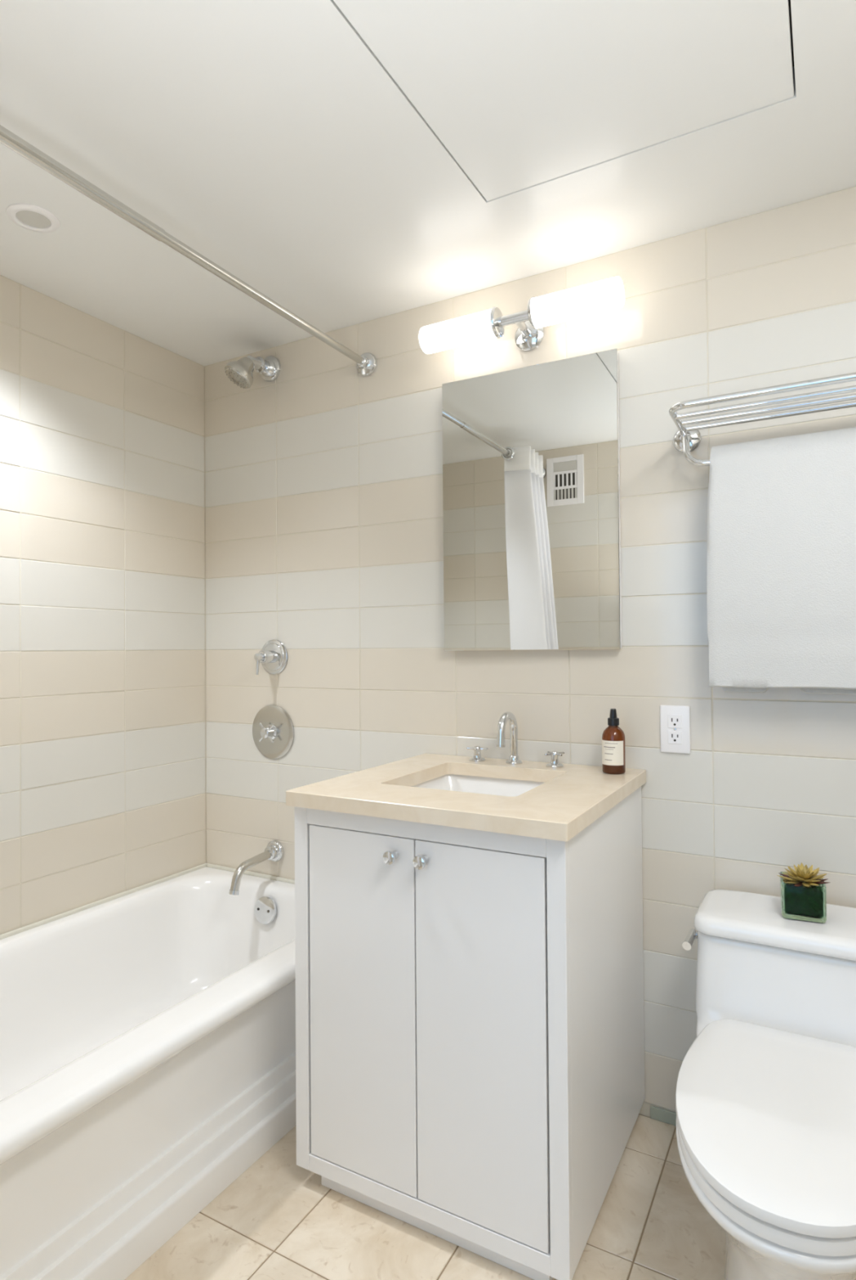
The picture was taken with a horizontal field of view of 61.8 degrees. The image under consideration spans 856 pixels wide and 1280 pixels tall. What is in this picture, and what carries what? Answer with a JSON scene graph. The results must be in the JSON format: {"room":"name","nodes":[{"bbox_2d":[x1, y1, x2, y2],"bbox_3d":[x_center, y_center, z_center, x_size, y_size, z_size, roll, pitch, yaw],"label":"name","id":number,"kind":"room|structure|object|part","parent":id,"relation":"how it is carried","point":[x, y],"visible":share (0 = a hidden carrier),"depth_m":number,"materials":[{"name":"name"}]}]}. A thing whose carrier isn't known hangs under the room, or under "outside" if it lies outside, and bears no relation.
{"room":"bathroom","nodes":[
{"label":"bathroom","id":0,"kind":"room"},
{"bbox_2d":[0,275,206,934],"bbox_3d":[-1.288,0.135,1.774,0.101,2.250,1.852,-1,-1,29],"label":"wall","id":1,"kind":"structure","parent":0,"point":[103,615],"depth_m":2.17,"materials":[{"name":"beige tile"}]},
{"bbox_2d":[124,1114,725,1279],"bbox_3d":[-0.161,1.224,1.181,2.620,0.060,1.970,-1,-1,29],"label":"floor","id":2,"kind":"structure","parent":0,"point":[277,1220],"depth_m":1.43,"materials":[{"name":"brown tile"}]},
{"bbox_2d":[0,862,296,1279],"bbox_3d":[-0.862,0.992,1.586,0.806,0.424,1.748,-1,-1,29],"label":"bathtub","id":3,"kind":"object","parent":2,"relation":"on","point":[148,1030],"visible":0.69,"depth_m":1.62,"materials":[{"name":"white ceramic"}]},
{"bbox_3d":[-0.521,0.865,2.291,0.086,0.085,0.026,-1,-1,29],"label":"overflow plate","id":4,"kind":"part","parent":3,"relation":"part of","materials":[{"name":"silver metal"}]},
{"bbox_2d":[293,786,644,1279],"bbox_3d":[0.118,0.779,1.680,0.621,0.837,0.627,-1,-1,29],"label":"vanity cabinet","id":5,"kind":"object","parent":2,"relation":"on","point":[469,1021],"visible":0.88,"depth_m":1.42,"materials":[{"name":"white wood"}]},
{"bbox_3d":[-0.138,0.759,1.505,0.265,0.713,0.018,-1,-1,29],"label":"door","id":6,"kind":"part","parent":5,"relation":"part of","materials":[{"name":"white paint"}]},
{"bbox_3d":[-0.074,0.438,1.446,0.027,0.027,0.027,-1,-1,29],"label":"knob","id":7,"kind":"part","parent":5,"relation":"part of","materials":[{"name":"silver metal"}]},
{"bbox_3d":[-0.013,0.437,1.412,0.027,0.027,0.027,-1,-1,29],"label":"knob","id":8,"kind":"part","parent":5,"relation":"part of","materials":[{"name":"silver metal"}]},
{"bbox_2d":[285,753,645,841],"bbox_3d":[0.119,0.344,1.685,0.638,0.032,0.626,-1,-1,29],"label":"countertop","id":9,"kind":"structure","parent":5,"relation":"on","point":[572,797],"depth_m":1.51,"materials":[{"name":"beige stone"}]},
{"bbox_2d":[410,773,545,796],"bbox_3d":[0.118,0.429,1.713,0.386,0.136,0.394,-1,-1,29],"label":"sink basin","id":10,"kind":"object","parent":9,"relation":"in","point":[468,784],"visible":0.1,"depth_m":1.89,"materials":[{"name":"white ceramic"}]},
{"bbox_2d":[466,711,564,768],"bbox_3d":[0.214,0.259,1.886,0.277,0.142,0.126,-1,-1,29],"label":"faucet","id":11,"kind":"object","parent":9,"relation":"on","point":[513,758],"visible":1,"depth_m":1.90,"materials":[{"name":"silver metal"}]},
{"bbox_3d":[0.135,0.311,1.968,0.045,0.040,0.045,-1,-1,29],"label":"handle","id":12,"kind":"part","parent":11,"relation":"part of","materials":[{"name":"silver metal"}]},
{"bbox_3d":[0.208,0.255,1.881,0.021,0.134,0.110,-1,-1,29],"label":"spout","id":13,"kind":"part","parent":11,"relation":"part of","materials":[{"name":"silver metal"}]},
{"bbox_3d":[0.231,0.320,1.919,0.045,0.020,0.045,-1,-1,29],"label":"spout","id":14,"kind":"part","parent":11,"relation":"part of","materials":[{"name":"silver metal"}]},
{"bbox_3d":[0.329,0.308,1.859,0.045,0.040,0.045,-1,-1,29],"label":"handle","id":15,"kind":"part","parent":11,"relation":"part of","materials":[{"name":"silver metal"}]},
{"bbox_2d":[601,708,625,774],"bbox_3d":[0.456,0.248,1.760,0.056,0.157,0.056,-1,-1,29],"label":"spray bottle","id":16,"kind":"object","parent":9,"relation":"on","point":[613,750],"visible":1,"depth_m":1.74,"materials":[{"name":"orange glass"}]},
{"bbox_3d":[0.100,0.756,1.372,0.272,0.713,0.018,-1,-1,29],"label":"door","id":17,"kind":"part","parent":5,"relation":"part of","materials":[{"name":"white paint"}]},
{"bbox_2d":[675,888,855,1279],"bbox_3d":[0.644,0.885,1.286,0.414,0.607,0.746,-1,-1,29],"label":"toilet","id":18,"kind":"object","parent":2,"relation":"on","point":[765,1092],"visible":0.98,"depth_m":1.23,"materials":[{"name":"white ceramic"}]},
{"bbox_3d":[0.584,0.657,1.578,0.027,0.030,0.089,-1,-1,32],"label":"flush lever","id":19,"kind":"part","parent":18,"relation":"part of","materials":[{"name":"silver metal"}]},
{"bbox_3d":[0.597,0.779,1.183,0.358,0.022,0.518,-1,-1,29],"label":"seat","id":20,"kind":"part","parent":18,"relation":"part of","materials":[{"name":"white plastic"}]},
{"bbox_3d":[0.782,0.605,1.518,0.392,0.044,0.211,-1,-1,29],"label":"tank lid","id":21,"kind":"part","parent":18,"relation":"part of","materials":[{"name":"white ceramic"}]},
{"bbox_2d":[776,862,828,922],"bbox_3d":[0.792,0.530,1.512,0.100,0.105,0.102,-1,-1,29],"label":"succulent planter","id":22,"kind":"object","parent":18,"relation":"on","point":[802,893],"visible":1,"depth_m":1.49,"materials":[{"name":"green glass"}]},
{"bbox_2d":[0,0,855,366],"bbox_3d":[-0.178,-1.046,1.209,2.620,0.080,1.970,-1,-1,29],"label":"ceiling","id":23,"kind":"structure","parent":0,"point":[268,139],"depth_m":1.54,"materials":[{"name":"white paint"}]},
{"bbox_2d":[5,203,60,232],"bbox_3d":[-0.928,-0.991,1.686,0.112,0.006,0.112,-1,-1,29],"label":"recessed light","id":24,"kind":"object","parent":23,"relation":"in","point":[28,216],"visible":1,"depth_m":1.68,"materials":[{"name":"white plastic"}]},
{"bbox_2d":[333,0,793,200],"bbox_3d":[0.178,-1.033,1.074,0.625,0.045,0.942,-1,-1,29],"label":"ceiling access panel","id":25,"kind":"object","parent":23,"relation":"attached to","point":[521,94],"visible":1,"depth_m":1.27,"materials":[{"name":"white paint"}]},
{"bbox_2d":[204,186,855,1117],"bbox_3d":[0.287,0.126,2.010,2.620,2.250,0.101,-1,-1,29],"label":"wall","id":26,"kind":"structure","parent":0,"point":[324,529],"depth_m":1.90,"materials":[{"name":"beige tile"}]},
{"bbox_2d":[0,124,376,376],"bbox_3d":[-0.616,-0.872,1.463,0.072,0.092,1.749,-1,-1,29],"label":"shower curtain rod","id":27,"kind":"object","parent":26,"relation":"attached to","point":[366,362],"visible":1,"depth_m":1.52,"materials":[{"name":"silver metal"}]},
{"bbox_3d":[-0.807,-0.879,1.120,0.026,0.037,0.961,-1,-1,29],"label":"rod","id":28,"kind":"part","parent":27,"relation":"part of","materials":[{"name":"silver metal"}]},
{"bbox_3d":[-0.424,-0.865,1.806,0.022,0.033,0.961,-1,-1,29],"label":"rod","id":29,"kind":"part","parent":27,"relation":"part of","materials":[{"name":"silver metal"}]},
{"bbox_2d":[224,355,280,388],"bbox_3d":[-0.582,-0.885,2.338,0.099,0.147,0.189,-1,-1,29],"label":"showerhead","id":30,"kind":"object","parent":26,"relation":"attached to","point":[240,371],"visible":1,"depth_m":2.31,"materials":[{"name":"silver metal"}]},
{"bbox_3d":[-0.559,-0.913,2.365,0.058,0.058,0.102,-1,-1,29],"label":"arm","id":31,"kind":"part","parent":30,"relation":"part of","materials":[{"name":"silver metal"}]},
{"bbox_2d":[228,840,284,895],"bbox_3d":[-0.559,0.732,2.301,0.070,0.126,0.208,-1,-1,29],"label":"tub spout","id":32,"kind":"object","parent":26,"relation":"attached to","point":[273,851],"visible":1,"depth_m":2.30,"materials":[{"name":"silver metal"}]},
{"bbox_3d":[-0.561,0.740,2.300,0.029,0.099,0.196,-1,-1,29],"label":"spout","id":33,"kind":"part","parent":32,"relation":"part of","materials":[{"name":"silver metal"}]},
{"bbox_2d":[253,640,287,675],"bbox_3d":[-0.536,0.057,2.364,0.116,0.116,0.087,-1,-1,29],"label":"valve","id":34,"kind":"object","parent":26,"relation":"attached to","point":[273,656],"visible":1,"depth_m":2.38,"materials":[{"name":"silver metal"}]},
{"bbox_3d":[-0.554,0.079,2.332,0.023,0.070,0.016,-1,-1,29],"label":"lever","id":35,"kind":"part","parent":34,"relation":"part of","materials":[{"name":"silver metal"}]},
{"bbox_2d":[252,705,293,759],"bbox_3d":[-0.531,0.308,2.380,0.180,0.180,0.050,-1,-1,29],"label":"shower valve","id":36,"kind":"object","parent":26,"relation":"attached to","point":[273,728],"visible":1,"depth_m":2.38,"materials":[{"name":"silver metal"}]},
{"bbox_2d":[418,276,624,354],"bbox_3d":[0.245,-0.839,1.904,0.551,0.090,0.140,-1,-1,29],"label":"wall lamp","id":37,"kind":"object","parent":26,"relation":"attached to","point":[606,295],"visible":1,"depth_m":1.87,"materials":[{"name":"white glass"}]},
{"bbox_3d":[0.087,-0.842,1.958,0.222,0.073,0.073,-1,-1,29],"label":"lamp shade","id":38,"kind":"part","parent":37,"relation":"part of","materials":[{"name":"white glass"}]},
{"bbox_3d":[0.251,-0.841,1.916,0.022,0.028,0.088,-1,-1,29],"label":"arm","id":39,"kind":"part","parent":37,"relation":"part of","materials":[{"name":"silver metal"}]},
{"bbox_3d":[0.275,-0.836,1.957,0.084,0.084,0.018,-1,-1,29],"label":"wall plate","id":40,"kind":"part","parent":37,"relation":"part of","materials":[{"name":"silver metal"}]},
{"bbox_3d":[0.374,-0.847,1.798,0.222,0.073,0.073,-1,-1,29],"label":"lamp shade","id":41,"kind":"part","parent":37,"relation":"part of","materials":[{"name":"white glass"}]},
{"bbox_2d":[441,348,621,650],"bbox_3d":[0.269,-0.356,1.946,0.500,0.767,0.034,-1,-1,29],"label":"mirror","id":42,"kind":"object","parent":26,"relation":"attached to","point":[531,519],"visible":1,"depth_m":1.92,"materials":[{"name":"silver mirror"}]},
{"bbox_2d":[649,1105,675,1125],"bbox_3d":[0.941,1.175,1.576,0.881,0.031,0.004,-1,-1,29],"label":"baseboard","id":43,"kind":"structure","parent":26,"relation":"attached to","point":[662,1115],"depth_m":1.77,"materials":[{"name":"grey tile"}]},
{"bbox_2d":[659,705,689,753],"bbox_3d":[0.609,0.220,1.767,0.071,0.117,0.008,-1,-1,29],"label":"electrical outlet","id":44,"kind":"object","parent":26,"relation":"attached to","point":[674,720],"visible":1,"depth_m":1.76,"materials":[{"name":"white plastic"}]},
{"bbox_2d":[666,714,681,728],"bbox_3d":[0.608,0.201,1.765,0.033,0.033,0.002,-1,-1,29],"label":"socket","id":45,"kind":"object","parent":44,"relation":"attached to","point":[673,721],"depth_m":1.76,"materials":[{"name":"white plastic"}]},
{"bbox_2d":[667,730,681,744],"bbox_3d":[0.608,0.240,1.765,0.033,0.033,0.002,-1,-1,29],"label":"socket","id":46,"kind":"object","parent":44,"relation":"attached to","point":[674,737],"depth_m":1.76,"materials":[{"name":"white plastic"}]},
{"bbox_2d":[668,372,855,466],"bbox_3d":[0.851,-0.470,1.511,0.683,0.122,0.230,-1,-1,29],"label":"towel rack","id":47,"kind":"object","parent":26,"relation":"attached to","point":[686,439],"visible":0.98,"depth_m":1.55,"materials":[{"name":"silver metal"}]},
{"bbox_3d":[0.842,-0.508,1.497,0.633,0.026,0.197,-1,-1,29],"label":"frame","id":48,"kind":"part","parent":47,"relation":"part of","materials":[{"name":"silver metal"}]},
{"bbox_2d":[706,426,855,694],"bbox_3d":[0.876,-0.166,1.540,0.515,0.572,0.072,-1,-1,29],"label":"bath towel","id":49,"kind":"object","parent":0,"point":[780,512],"visible":1,"depth_m":1.56,"materials":[{"name":"white fabric"}]}
]}

